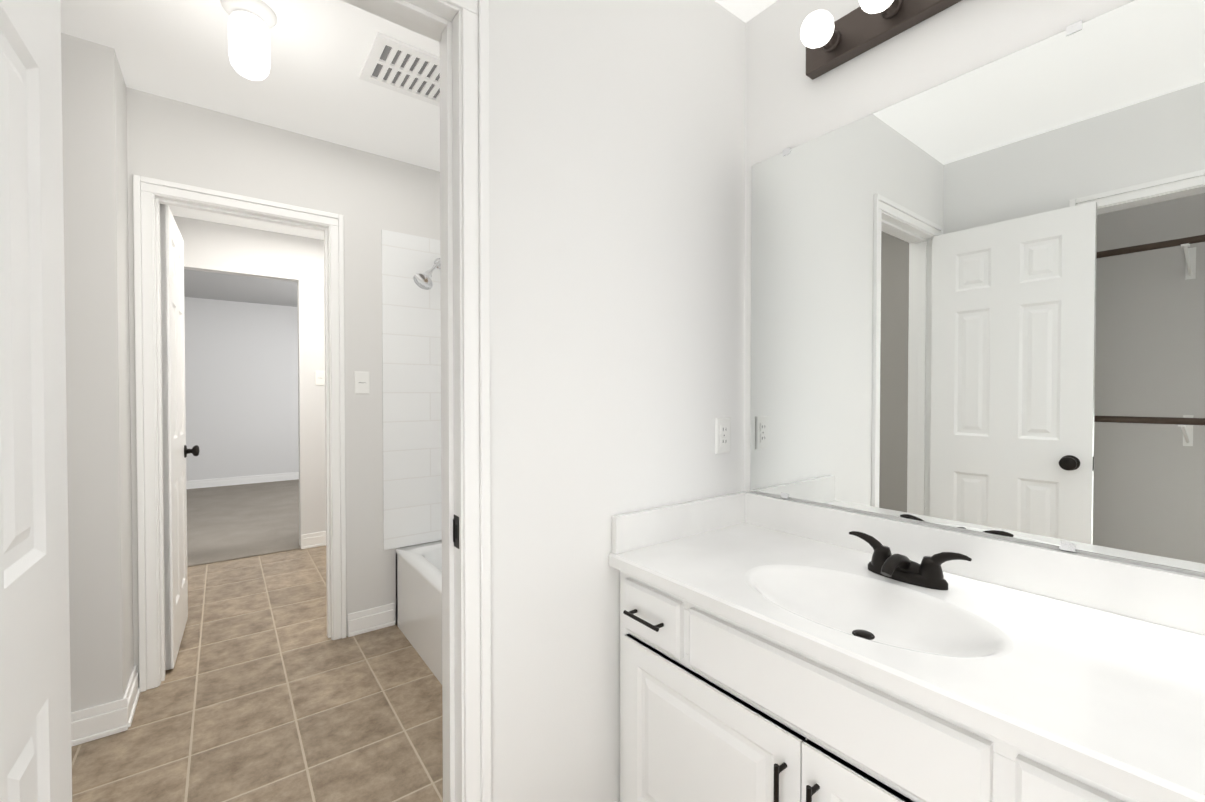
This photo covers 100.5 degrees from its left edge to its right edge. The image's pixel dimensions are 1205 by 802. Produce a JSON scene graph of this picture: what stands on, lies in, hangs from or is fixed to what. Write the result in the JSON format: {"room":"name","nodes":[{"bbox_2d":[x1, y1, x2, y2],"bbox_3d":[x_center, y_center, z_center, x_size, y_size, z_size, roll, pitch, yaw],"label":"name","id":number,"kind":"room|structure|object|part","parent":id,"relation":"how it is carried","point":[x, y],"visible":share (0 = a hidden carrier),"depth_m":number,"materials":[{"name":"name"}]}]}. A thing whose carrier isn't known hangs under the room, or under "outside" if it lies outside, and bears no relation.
{"room":"bathroom","nodes":[
{"label":"bathroom","id":0,"kind":"room"},
{"bbox_2d":[61,33,133,711],"bbox_3d":[-2.513,-0.043,2.562,0.315,2.440,2.160,-1,1,-37],"label":"wall jog","id":1,"kind":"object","parent":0,"point":[95,195],"visible":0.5,"depth_m":1.76,"materials":[{"name":"white paint"}]},
{"bbox_2d":[71,698,127,746],"bbox_3d":[-1.808,1.133,1.745,0.228,0.112,0.020,-1,1,-37],"label":"baseboard","id":2,"kind":"structure","parent":1,"relation":"attached to","point":[98,722],"depth_m":1.77,"materials":[{"name":"white wood"}]},
{"bbox_2d":[126,87,147,676],"bbox_3d":[-1.913,-0.036,2.082,0.060,2.440,0.110,-1,1,-37],"label":"wall","id":3,"kind":"structure","parent":0,"point":[136,100],"depth_m":2.02,"materials":[{"name":"white paint"}]},
{"bbox_2d":[123,665,139,726],"bbox_3d":[-1.811,1.130,1.930,0.020,0.112,0.278,-1,1,-37],"label":"baseboard","id":4,"kind":"structure","parent":3,"relation":"attached to","point":[132,693],"depth_m":1.92,"materials":[{"name":"white wood"}]},
{"bbox_2d":[160,204,199,669],"bbox_3d":[-2.060,0.158,2.424,0.157,2.018,0.630,-1,1,-37],"label":"hall door","id":5,"kind":"structure","parent":3,"relation":"in","point":[176,451],"depth_m":2.25,"materials":[{"name":"white wood"}]},
{"bbox_2d":[184,297,298,480],"bbox_3d":[-4.818,-0.101,6.750,5.100,2.440,0.100,-1,1,-37],"label":"wall","id":6,"kind":"structure","parent":0,"point":[241,381],"depth_m":6.68,"materials":[{"name":"white paint"}]},
{"bbox_2d":[186,472,298,488],"bbox_3d":[-4.782,1.064,6.718,5.080,0.112,0.020,-1,1,-37],"label":"baseboard","id":7,"kind":"structure","parent":6,"relation":"attached to","point":[204,483],"depth_m":6.68,"materials":[{"name":"white wood"}]},
{"bbox_2d":[186,479,300,566],"bbox_3d":[-3.731,1.165,5.333,5.300,0.068,3.900,-1,1,-37],"label":"floor carpet","id":8,"kind":"object","parent":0,"point":[230,522],"visible":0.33,"depth_m":4.74,"materials":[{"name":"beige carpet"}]},
{"bbox_2d":[173,216,325,546],"bbox_3d":[-1.780,-0.068,4.410,3.085,2.440,0.100,-1,1,-37],"label":"wall","id":9,"kind":"structure","parent":0,"point":[311,402],"depth_m":3.92,"materials":[{"name":"white paint"}]},
{"bbox_2d":[301,531,325,548],"bbox_3d":[-1.913,1.098,4.250,1.109,0.112,0.020,-1,1,-37],"label":"baseboard","id":10,"kind":"structure","parent":9,"relation":"attached to","point":[313,540],"depth_m":3.96,"materials":[{"name":"white wood"}]},
{"bbox_2d":[315,371,324,384],"bbox_3d":[-2.247,-0.182,3.986,0.070,0.114,0.009,-1,1,-37],"label":"switch","id":11,"kind":"object","parent":9,"relation":"attached to","point":[319,377],"visible":0.96,"depth_m":3.98,"materials":[{"name":"white plastic"}]},
{"bbox_2d":[71,546,442,801],"bbox_3d":[-0.600,1.226,1.244,2.850,0.060,6.400,-1,1,-37],"label":"floor","id":12,"kind":"structure","parent":0,"point":[267,690],"depth_m":1.91,"materials":[{"name":"beige tile"}]},
{"bbox_2d":[396,540,441,683],"bbox_3d":[-0.312,0.982,2.245,0.762,0.400,1.563,-1,1,-37],"label":"bathtub","id":13,"kind":"object","parent":12,"relation":"on","point":[419,595],"visible":0.19,"depth_m":2.35,"materials":[{"name":"white ceramic"}]},
{"bbox_2d":[609,491,1204,801],"bbox_3d":[0.714,0.756,0.878,0.588,0.888,1.572,-1,1,-37],"label":"bathroom vanity","id":14,"kind":"object","parent":12,"relation":"on","point":[774,649],"visible":1,"depth_m":0.95,"materials":[{"name":"white wood"}]},
{"bbox_2d":[849,531,971,589],"bbox_3d":[0.663,0.364,1.123,0.138,0.086,0.255,-1,1,-37],"label":"faucet","id":15,"kind":"object","parent":14,"relation":"on","point":[927,572],"visible":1,"depth_m":1.10,"materials":[{"name":"black metal"}]},
{"bbox_2d":[147,93,440,635],"bbox_3d":[-1.202,-0.044,2.621,1.725,2.440,0.110,-1,1,-37],"label":"wall","id":16,"kind":"structure","parent":0,"point":[374,195],"depth_m":2.51,"materials":[{"name":"white paint"}]},
{"bbox_2d":[133,174,345,691],"bbox_3d":[-1.616,0.134,2.300,0.761,2.093,0.129,-1,1,-37],"label":"door frame","id":17,"kind":"structure","parent":16,"relation":"attached to","point":[144,188],"depth_m":2.10,"materials":[{"name":"white wood"}]},
{"bbox_2d":[354,371,369,393],"bbox_3d":[-1.216,-0.092,2.535,0.070,0.114,0.009,-1,1,-37],"label":"light switch","id":18,"kind":"object","parent":16,"relation":"attached to","point":[361,382],"visible":1,"depth_m":2.53,"materials":[{"name":"white plastic"}]},
{"bbox_2d":[347,603,394,636],"bbox_3d":[-1.182,1.121,2.570,0.225,0.112,0.020,-1,1,-37],"label":"baseboard","id":19,"kind":"structure","parent":16,"relation":"attached to","point":[369,620],"depth_m":2.56,"materials":[{"name":"white wood"}]},
{"bbox_2d":[381,229,441,549],"bbox_3d":[-0.809,-0.058,2.843,0.826,1.658,0.010,-1,1,-37],"label":"wall tile","id":20,"kind":"structure","parent":16,"relation":"attached to","point":[411,389],"depth_m":2.67,"materials":[{"name":"white tile"}]},
{"bbox_2d":[413,258,440,289],"bbox_3d":[-0.840,-0.068,2.671,0.352,1.433,0.229,-1,1,-37],"label":"shower","id":21,"kind":"object","parent":20,"relation":"attached to","point":[423,281],"visible":0.73,"depth_m":2.54,"materials":[{"name":"silver metal"}]},
{"bbox_2d":[60,0,776,306],"bbox_3d":[-1.798,-1.315,2.748,5.300,0.100,10.300,-1,1,-37],"label":"ceiling","id":22,"kind":"structure","parent":0,"point":[312,84],"depth_m":1.93,"materials":[{"name":"white paint"}]},
{"bbox_2d":[220,0,276,80],"bbox_3d":[-1.128,-1.142,1.602,0.148,0.214,0.148,-1,1,-37],"label":"ceiling light","id":23,"kind":"object","parent":22,"relation":"attached to","point":[251,23],"visible":1,"depth_m":1.56,"materials":[{"name":"white glass"}]},
{"bbox_3d":[-1.128,-1.122,1.602,0.110,0.175,0.110,-1,1,-37],"label":"lamp shade","id":24,"kind":"part","parent":23,"relation":"part of","materials":[{"name":"white glass"}]},
{"bbox_2d":[359,32,439,106],"bbox_3d":[-0.707,-1.248,1.923,0.360,0.012,0.295,-1,1,-37],"label":"ceiling vent","id":25,"kind":"object","parent":22,"relation":"in","point":[395,65],"visible":0.79,"depth_m":1.89,"materials":[{"name":"white metal"}]},
{"bbox_2d":[489,0,745,801],"bbox_3d":[0.055,-0.027,1.430,0.960,2.440,0.117,-1,1,-37],"label":"wall","id":26,"kind":"structure","parent":0,"point":[617,206],"depth_m":1.30,"materials":[{"name":"white paint"}]},
{"bbox_2d":[715,417,730,453],"bbox_3d":[0.388,0.110,1.606,0.070,0.114,0.008,-1,1,-37],"label":"outlet","id":27,"kind":"object","parent":26,"relation":"attached to","point":[722,435],"visible":1,"depth_m":1.60,"materials":[{"name":"white plastic"}]},
{"bbox_2d":[744,0,1204,576],"bbox_3d":[1.356,-0.016,0.592,0.100,2.440,3.025,-1,1,-37],"label":"wall","id":28,"kind":"structure","parent":0,"point":[790,104],"depth_m":1.37,"materials":[{"name":"white paint"}]},
{"bbox_2d":[800,0,961,79],"bbox_3d":[0.741,-0.989,1.175,0.158,0.104,0.620,-1,1,-37],"label":"vanity light","id":29,"kind":"object","parent":28,"relation":"attached to","point":[829,43],"visible":1,"depth_m":1.31,"materials":[{"name":"brown metal"}]},
{"bbox_2d":[750,0,1204,571],"bbox_3d":[0.950,-0.229,1.035,0.008,1.072,1.527,-1,1,-37],"label":"mirror","id":30,"kind":"object","parent":28,"relation":"attached to","point":[978,298],"visible":1,"depth_m":1.10,"materials":[{"name":"silver mirror"}]},
{"bbox_3d":[-0.592,-1.045,0.925,0.665,0.390,0.117,-1,1,-37],"label":"wall","id":31,"kind":"structure","parent":0,"visible":0},
{"bbox_2d":[0,0,71,801],"bbox_3d":[-0.618,0.185,0.474,0.157,2.018,0.622,-1,1,-37],"label":"door","id":32,"kind":"structure","parent":31,"relation":"attached to","point":[35,729],"depth_m":0.62,"materials":[{"name":"white wood"}]},
{"bbox_2d":[341,0,463,801],"bbox_3d":[-0.592,0.175,0.942,0.665,2.050,0.121,-1,1,-37],"label":"door frame","id":33,"kind":"structure","parent":31,"relation":"attached to","point":[438,20],"depth_m":1.10,"materials":[{"name":"white wood"}]},
{"bbox_2d":[453,515,458,548],"bbox_3d":[-0.322,0.287,1.103,0.004,0.070,0.028,-1,1,-37],"label":"strike plate","id":34,"kind":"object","parent":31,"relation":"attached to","point":[456,531],"depth_m":1.10,"materials":[{"name":"black metal"}]},
{"bbox_2d":[443,0,490,801],"bbox_3d":[-0.552,0.154,0.889,0.751,2.093,0.017,-1,1,-37],"label":"trim","id":35,"kind":"structure","parent":31,"relation":"attached to","point":[476,374],"depth_m":1.09,"materials":[{"name":"white wood"}]}
]}

